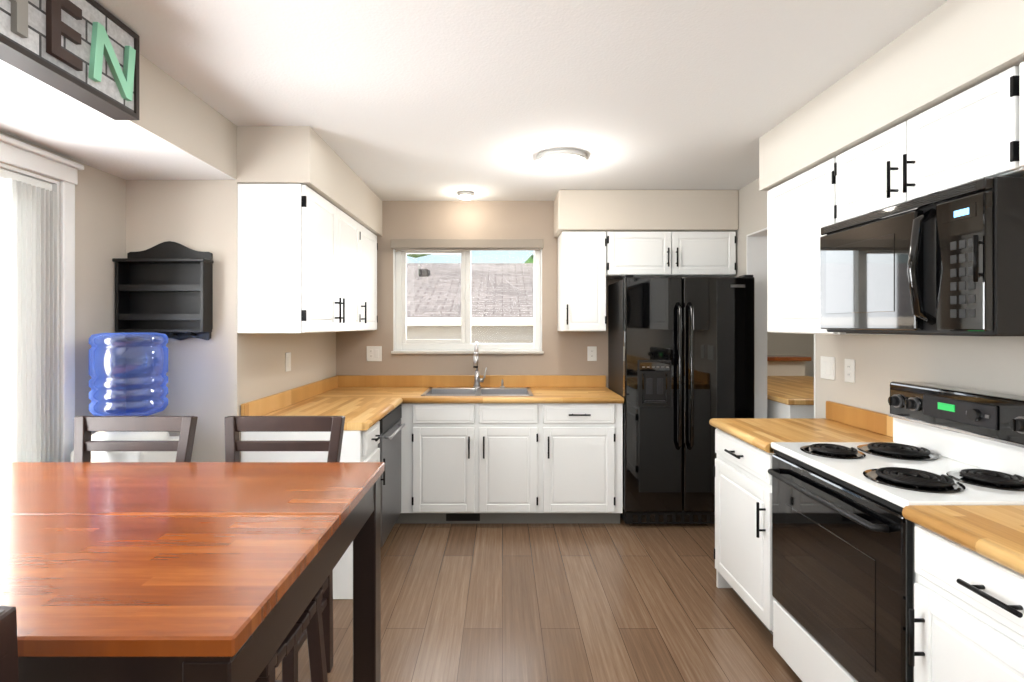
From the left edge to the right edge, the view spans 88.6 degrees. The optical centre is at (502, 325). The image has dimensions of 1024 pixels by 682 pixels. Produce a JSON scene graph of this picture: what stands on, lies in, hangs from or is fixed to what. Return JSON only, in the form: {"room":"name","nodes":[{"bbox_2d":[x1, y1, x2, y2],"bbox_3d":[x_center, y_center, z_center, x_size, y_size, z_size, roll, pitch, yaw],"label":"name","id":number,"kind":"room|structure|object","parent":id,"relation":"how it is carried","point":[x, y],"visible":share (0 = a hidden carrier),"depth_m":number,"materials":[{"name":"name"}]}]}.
{"room":"kitchen","nodes":[
{"label":"kitchen","id":0,"kind":"room"},
{"bbox_2d":[0,131,125,434],"bbox_3d":[-1.985,0.335,0.535,0.140,2.150,4.270,0,0,0],"label":"wall","id":1,"kind":"structure","parent":0,"point":[100,220],"depth_m":2.47,"materials":[{"name":"beige paint"}]},
{"bbox_2d":[0,168,57,461],"bbox_3d":[-1.941,0.387,1.345,0.088,1.986,1.810,0,0,0],"label":"vertical blind","id":2,"kind":"object","parent":1,"relation":"attached to","point":[28,319],"visible":0.67,"depth_m":2.11,"materials":[{"name":"white plastic"}]},
{"bbox_2d":[0,134,83,461],"bbox_3d":[-1.933,0.346,1.345,0.115,2.128,2.024,0,0,0],"label":"door frame","id":3,"kind":"structure","parent":1,"relation":"attached to","point":[20,154],"depth_m":2.27,"materials":[{"name":"white wood"}]},
{"bbox_2d":[0,60,235,179],"bbox_3d":[-1.702,-0.925,0.535,0.705,0.370,4.270,0,0,0],"label":"soffit","id":4,"kind":"structure","parent":0,"point":[35,111],"depth_m":2.05,"materials":[{"name":"white paint"}]},
{"bbox_2d":[126,180,209,461],"bbox_3d":[-1.772,0.335,2.740,0.565,2.150,0.140,0,0,0],"label":"wall","id":5,"kind":"structure","parent":0,"point":[161,211],"depth_m":2.67,"materials":[{"name":"beige paint"}]},
{"bbox_2d":[112,241,213,339],"bbox_3d":[-1.685,-0.175,2.618,0.451,0.501,0.101,0,0,0],"label":"shelf","id":6,"kind":"object","parent":5,"relation":"attached to","point":[166,288],"visible":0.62,"depth_m":2.66,"materials":[{"name":"black wood"}]},
{"bbox_2d":[129,53,335,461],"bbox_3d":[-1.418,0.200,1.330,0.144,2.420,5.860,0,0,0],"label":"wall","id":7,"kind":"structure","parent":0,"point":[246,367],"depth_m":2.67,"materials":[{"name":"beige paint"}]},
{"bbox_2d":[0,0,138,119],"bbox_3d":[-1.298,-0.858,1.111,0.093,0.292,1.422,0,0,0],"label":"kitchen sign","id":8,"kind":"object","parent":7,"relation":"attached to","point":[85,52],"visible":1,"depth_m":1.57,"materials":[{"name":"grey"}]},
{"bbox_2d":[285,352,290,371],"bbox_3d":[-1.345,0.230,3.300,0.008,0.118,0.075,0,0,0],"label":"light switch","id":9,"kind":"object","parent":7,"relation":"attached to","point":[288,361],"visible":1,"depth_m":3.29,"materials":[{"name":"white plastic"}]},
{"bbox_2d":[241,375,336,415],"bbox_3d":[-1.335,0.453,3.464,0.022,0.094,1.539,0,0,0],"label":"backsplash","id":10,"kind":"structure","parent":7,"relation":"attached to","point":[262,406],"depth_m":3.20,"materials":[{"name":"beige wood"}]},
{"bbox_2d":[238,184,341,332],"bbox_3d":[-1.174,-0.340,2.950,0.344,0.760,0.570,0,0,0],"label":"upper cabinet","id":11,"kind":"object","parent":7,"relation":"attached to","point":[307,259],"depth_m":2.66,"materials":[{"name":"white wood"}]},
{"bbox_2d":[342,211,365,331],"bbox_3d":[-1.174,-0.340,3.433,0.344,0.760,0.628,0,0,0],"label":"upper cabinet","id":12,"kind":"object","parent":7,"relation":"attached to","point":[353,233],"depth_m":3.54,"materials":[{"name":"white wood"}]},
{"bbox_2d":[366,229,377,330],"bbox_3d":[-1.174,-0.340,3.916,0.344,0.760,0.570,0,0,0],"label":"upper cabinet","id":13,"kind":"object","parent":7,"relation":"attached to","point":[371,239],"depth_m":4.02,"materials":[{"name":"white wood"}]},
{"bbox_2d":[236,126,381,235],"bbox_3d":[-1.163,-0.868,3.460,0.375,0.285,1.600,0,0,0],"label":"soffit","id":14,"kind":"structure","parent":0,"point":[309,157],"depth_m":2.66,"materials":[{"name":"beige paint"}]},
{"bbox_2d":[336,201,622,387],"bbox_3d":[0.205,0.200,4.330,3.390,2.420,0.140,0,0,0],"label":"wall","id":15,"kind":"structure","parent":0,"point":[565,352],"depth_m":4.26,"materials":[{"name":"beige paint"}]},
{"bbox_2d":[367,346,381,360],"bbox_3d":[-1.040,0.230,4.255,0.122,0.122,0.008,0,0,0],"label":"electrical outlet","id":16,"kind":"object","parent":15,"relation":"attached to","point":[374,353],"visible":1,"depth_m":4.25,"materials":[{"name":"white plastic"}]},
{"bbox_2d":[391,239,543,353],"bbox_3d":[-0.282,-0.229,4.295,1.232,0.922,0.210,0,0,0],"label":"kitchen window","id":17,"kind":"structure","parent":15,"relation":"in","point":[402,249],"depth_m":4.29,"materials":[{"name":"white plastic"}]},
{"bbox_2d":[337,375,604,386],"bbox_3d":[-0.254,0.453,4.244,2.184,0.094,0.022,0,0,0],"label":"backsplash","id":18,"kind":"structure","parent":15,"relation":"attached to","point":[342,380],"depth_m":4.23,"materials":[{"name":"beige wood"}]},
{"bbox_2d":[558,231,609,330],"bbox_3d":[0.613,-0.330,4.088,0.331,0.750,0.336,0,0,0],"label":"upper cabinet","id":19,"kind":"object","parent":15,"relation":"attached to","point":[590,263],"depth_m":3.92,"materials":[{"name":"white wood"}]},
{"bbox_2d":[587,346,596,360],"bbox_3d":[0.727,0.230,4.255,0.075,0.118,0.008,0,0,0],"label":"electrical outlet","id":20,"kind":"object","parent":15,"relation":"attached to","point":[591,353],"visible":1,"depth_m":4.25,"materials":[{"name":"white plastic"}]},
{"bbox_2d":[610,231,681,278],"bbox_3d":[1.050,-0.540,4.088,0.536,0.330,0.336,0,0,0],"label":"upper cabinet","id":21,"kind":"object","parent":15,"relation":"attached to","point":[636,253],"depth_m":3.92,"materials":[{"name":"white wood"}]},
{"bbox_2d":[682,231,735,276],"bbox_3d":[1.480,-0.540,4.088,0.536,0.330,0.336,0,0,0],"label":"upper cabinet","id":22,"kind":"object","parent":15,"relation":"attached to","point":[704,253],"depth_m":3.92,"materials":[{"name":"white wood"}]},
{"bbox_2d":[95,0,947,200],"bbox_3d":[1.425,-1.060,2.500,5.550,0.100,8.200,0,0,0],"label":"ceiling","id":23,"kind":"structure","parent":0,"point":[426,100],"depth_m":2.13,"materials":[{"name":"white paint"}]},
{"bbox_2d":[458,191,472,199],"bbox_3d":[-0.280,-0.989,4.000,0.116,0.042,0.116,0,0,0],"label":"ceiling light","id":24,"kind":"object","parent":23,"relation":"attached to","point":[465,195],"visible":1,"depth_m":3.96,"materials":[{"name":"white glass"}]},
{"bbox_2d":[536,148,585,169],"bbox_3d":[0.352,-0.992,3.140,0.296,0.035,0.296,0,0,0],"label":"ceiling light","id":25,"kind":"object","parent":23,"relation":"attached to","point":[562,158],"visible":1,"depth_m":3.08,"materials":[{"name":"white glass"}]},
{"bbox_2d":[275,516,801,681],"bbox_3d":[0.950,1.450,2.500,6.500,0.080,8.200,0,0,0],"label":"floor","id":26,"kind":"structure","parent":0,"point":[622,601],"depth_m":2.59,"materials":[{"name":"brown wood"}]},
{"bbox_2d":[0,606,18,681],"bbox_3d":[-0.890,0.892,0.889,0.483,1.039,0.462,0,0,0],"label":"chair","id":27,"kind":"object","parent":26,"relation":"on","point":[9,671],"visible":0.95,"depth_m":0.69,"materials":[{"name":"brown wood"}]},
{"bbox_2d":[70,332,178,461],"bbox_3d":[-1.700,0.722,2.373,0.310,1.376,0.355,0,0,0],"label":"water cooler","id":28,"kind":"object","parent":26,"relation":"on","point":[98,374],"visible":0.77,"depth_m":2.30,"materials":[{"name":"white plastic"}]},
{"bbox_2d":[74,416,197,461],"bbox_3d":[-1.512,0.892,1.961,0.483,1.039,0.462,0,0,0],"label":"chair","id":29,"kind":"object","parent":26,"relation":"on","point":[86,426],"visible":0.25,"depth_m":2.15,"materials":[{"name":"brown wood"}]},
{"bbox_2d":[0,462,384,681],"bbox_3d":[-1.140,0.955,1.380,1.420,0.910,1.080,0,0,0],"label":"dining table","id":30,"kind":"object","parent":26,"relation":"on","point":[165,571],"visible":1,"depth_m":1.18,"materials":[{"name":"brown wood"}]},
{"bbox_2d":[224,416,344,681],"bbox_3d":[-0.897,0.892,1.961,0.483,1.039,0.462,0,0,0],"label":"chair","id":31,"kind":"object","parent":26,"relation":"on","point":[236,425],"visible":0.35,"depth_m":2.14,"materials":[{"name":"brown wood"}]},
{"bbox_2d":[255,577,327,681],"bbox_3d":[-0.660,1.075,1.340,0.346,0.675,0.436,0,0,0],"label":"chair","id":32,"kind":"object","parent":26,"relation":"on","point":[310,621],"visible":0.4,"depth_m":1.48,"materials":[{"name":"brown wood"}]},
{"bbox_2d":[241,403,404,598],"bbox_3d":[-1.023,0.978,3.189,0.646,0.862,0.980,0,0,0],"label":"base cabinet","id":33,"kind":"object","parent":26,"relation":"on","point":[383,440],"depth_m":2.76,"materials":[{"name":"white wood"}]},
{"bbox_2d":[257,387,429,430],"bbox_3d":[-0.951,0.519,3.475,0.790,0.040,1.561,0,0,0],"label":"countertop","id":34,"kind":"structure","parent":33,"relation":"on","point":[360,406],"depth_m":3.36,"materials":[{"name":"beige wood"}]},
{"bbox_2d":[421,411,488,522],"bbox_3d":[-0.366,1.059,3.947,0.515,0.700,0.617,0,0,0],"label":"base cabinet","id":35,"kind":"object","parent":26,"relation":"on","point":[454,444],"depth_m":3.64,"materials":[{"name":"white wood"}]},
{"bbox_2d":[489,411,552,522],"bbox_3d":[0.044,1.059,3.947,0.586,0.700,0.617,0,0,0],"label":"base cabinet","id":36,"kind":"object","parent":26,"relation":"on","point":[550,450],"depth_m":3.64,"materials":[{"name":"white wood"}]},
{"bbox_2d":[545,411,622,522],"bbox_3d":[0.514,1.059,3.947,0.649,0.700,0.617,0,0,0],"label":"base cabinet","id":37,"kind":"object","parent":26,"relation":"on","point":[587,445],"depth_m":3.64,"materials":[{"name":"white wood"}]},
{"bbox_2d":[421,387,623,402],"bbox_3d":[0.141,0.519,3.942,1.394,0.040,0.626,0,0,0],"label":"countertop","id":38,"kind":"structure","parent":37,"relation":"on","point":[540,394],"depth_m":3.64,"materials":[{"name":"beige wood"}]},
{"bbox_2d":[421,387,532,395],"bbox_3d":[-0.180,0.584,3.936,0.796,0.183,0.465,0,0,0],"label":"double sink","id":39,"kind":"object","parent":38,"relation":"in","point":[481,391],"visible":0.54,"depth_m":4.09,"materials":[{"name":"silver metal"}]},
{"bbox_2d":[473,341,504,387],"bbox_3d":[-0.106,0.308,4.033,0.252,0.367,0.255,0,0,0],"label":"faucet","id":40,"kind":"object","parent":38,"relation":"on","point":[477,379],"visible":1,"depth_m":4.11,"materials":[{"name":"silver metal"}]},
{"bbox_2d":[608,275,753,523],"bbox_3d":[1.298,0.529,3.894,0.900,1.761,0.662,0,0,0],"label":"fridge","id":41,"kind":"object","parent":26,"relation":"on","point":[680,362],"visible":0.85,"depth_m":3.63,"materials":[{"name":"black metal"}]},
{"bbox_2d":[767,355,813,417],"bbox_3d":[2.475,0.860,4.485,1.090,1.100,1.870,0,0,0],"label":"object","id":42,"kind":"structure","parent":26,"relation":"on","point":[790,389],"depth_m":4.15,"materials":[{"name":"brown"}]},
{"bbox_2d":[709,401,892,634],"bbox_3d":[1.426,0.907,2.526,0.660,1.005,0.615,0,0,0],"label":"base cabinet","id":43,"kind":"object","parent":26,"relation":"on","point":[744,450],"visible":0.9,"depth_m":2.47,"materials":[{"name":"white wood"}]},
{"bbox_2d":[768,381,1023,681],"bbox_3d":[1.405,0.823,1.840,0.669,1.175,0.750,0,0,0],"label":"range","id":44,"kind":"object","parent":26,"relation":"on","point":[844,576],"visible":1,"depth_m":1.78,"materials":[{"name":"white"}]},
{"bbox_2d":[904,517,1023,681],"bbox_3d":[1.445,0.978,1.161,0.623,0.862,0.590,0,0,0],"label":"base cabinet","id":45,"kind":"object","parent":26,"relation":"on","point":[966,618],"depth_m":1.29,"materials":[{"name":"white wood"}]},
{"bbox_2d":[906,505,1023,572],"bbox_3d":[1.443,0.519,0.627,0.626,0.040,1.662,0,0,0],"label":"countertop","id":46,"kind":"structure","parent":45,"relation":"on","point":[998,530],"depth_m":1.32,"materials":[{"name":"beige wood"}]},
{"bbox_2d":[554,190,738,237],"bbox_3d":[1.087,-0.860,4.080,1.345,0.300,0.360,0,0,0],"label":"soffit","id":47,"kind":"structure","parent":0,"point":[646,210],"depth_m":3.90,"materials":[{"name":"beige paint"}]},
{"bbox_2d":[767,332,813,376],"bbox_3d":[2.995,0.200,6.500,2.190,2.420,0.200,0,0,0],"label":"wall","id":48,"kind":"structure","parent":0,"point":[790,344],"depth_m":6.39,"materials":[{"name":"beige paint"}]},
{"bbox_2d":[730,178,1023,417],"bbox_3d":[1.830,0.200,1.330,0.140,2.420,5.860,0,0,0],"label":"wall","id":49,"kind":"structure","parent":0,"point":[982,363],"depth_m":2.36,"materials":[{"name":"beige paint"}]},
{"bbox_2d":[746,228,815,417],"bbox_3d":[1.830,0.380,3.365,0.144,2.060,0.830,0,0,0],"label":"trim","id":50,"kind":"structure","parent":49,"relation":"attached to","point":[756,254],"depth_m":3.77,"materials":[{"name":"white wood"}]},
{"bbox_2d":[820,356,834,379],"bbox_3d":[1.755,0.230,2.835,0.008,0.122,0.122,0,0,0],"label":"light switch","id":51,"kind":"object","parent":49,"relation":"attached to","point":[827,367],"visible":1,"depth_m":2.83,"materials":[{"name":"white plastic"}]},
{"bbox_2d":[767,159,900,334],"bbox_3d":[1.583,-0.340,2.515,0.346,0.760,0.570,0,0,0],"label":"upper cabinet","id":52,"kind":"object","parent":49,"relation":"attached to","point":[798,208],"depth_m":2.51,"materials":[{"name":"white wood"}]},
{"bbox_2d":[845,359,854,382],"bbox_3d":[1.756,0.230,2.655,0.008,0.118,0.075,0,0,0],"label":"outlet","id":53,"kind":"object","parent":49,"relation":"attached to","point":[850,370],"visible":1,"depth_m":2.65,"materials":[{"name":"white plastic"}]},
{"bbox_2d":[831,131,886,223],"bbox_3d":[1.583,-0.574,2.004,0.346,0.292,0.444,0,0,0],"label":"upper cabinet","id":54,"kind":"object","parent":49,"relation":"attached to","point":[858,174],"depth_m":2.07,"materials":[{"name":"white wood"}]},
{"bbox_2d":[887,80,986,206],"bbox_3d":[1.583,-0.574,1.636,0.346,0.292,0.504,0,0,0],"label":"upper cabinet","id":55,"kind":"object","parent":49,"relation":"attached to","point":[976,132],"depth_m":1.69,"materials":[{"name":"white wood"}]},
{"bbox_2d":[820,176,1023,335],"bbox_3d":[1.517,-0.190,1.825,0.477,0.444,0.758,0,0,0],"label":"microwave","id":56,"kind":"object","parent":55,"relation":"attached to","point":[948,262],"visible":1,"depth_m":1.64,"materials":[{"name":"black metal"}]},
{"bbox_2d":[987,61,1023,176],"bbox_3d":[1.583,-0.574,1.194,0.346,0.292,0.604,0,0,0],"label":"upper cabinet","id":57,"kind":"object","parent":49,"relation":"attached to","point":[1005,90],"depth_m":1.47,"materials":[{"name":"white wood"}]},
{"bbox_2d":[759,0,1023,190],"bbox_3d":[1.573,-0.868,0.615,0.375,0.285,4.430,0,0,0],"label":"soffit","id":58,"kind":"structure","parent":0,"point":[947,50],"depth_m":1.82,"materials":[{"name":"beige paint"}]},
{"label":"outside","id":59,"kind":"structure","parent":0,"visible":0},
{"bbox_3d":[0.000,3.960,22.500,60.000,0.100,35.000,0,0,0],"label":"ground","id":60,"kind":"structure","parent":59,"visible":0},
{"bbox_2d":[407,254,430,257],"bbox_3d":[-5.502,-1.613,22.069,6.263,11.046,5.744,0,0,0],"label":"tree","id":61,"kind":"object","parent":60,"relation":"on","point":[415,255],"depth_m":23.27,"materials":[{"name":"green plant"}]},
{"bbox_2d":[407,263,533,342],"bbox_3d":[0.000,1.150,13.540,18.000,5.520,8.720,0,0,0],"label":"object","id":62,"kind":"structure","parent":60,"relation":"on","point":[484,310],"depth_m":10.28,"materials":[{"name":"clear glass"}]},
{"bbox_2d":[526,254,533,262],"bbox_3d":[2.107,0.171,14.488,3.377,7.477,3.584,0,0,0],"label":"tree","id":63,"kind":"object","parent":60,"relation":"on","point":[531,259],"depth_m":14.29,"materials":[{"name":"green plant"}]}
]}

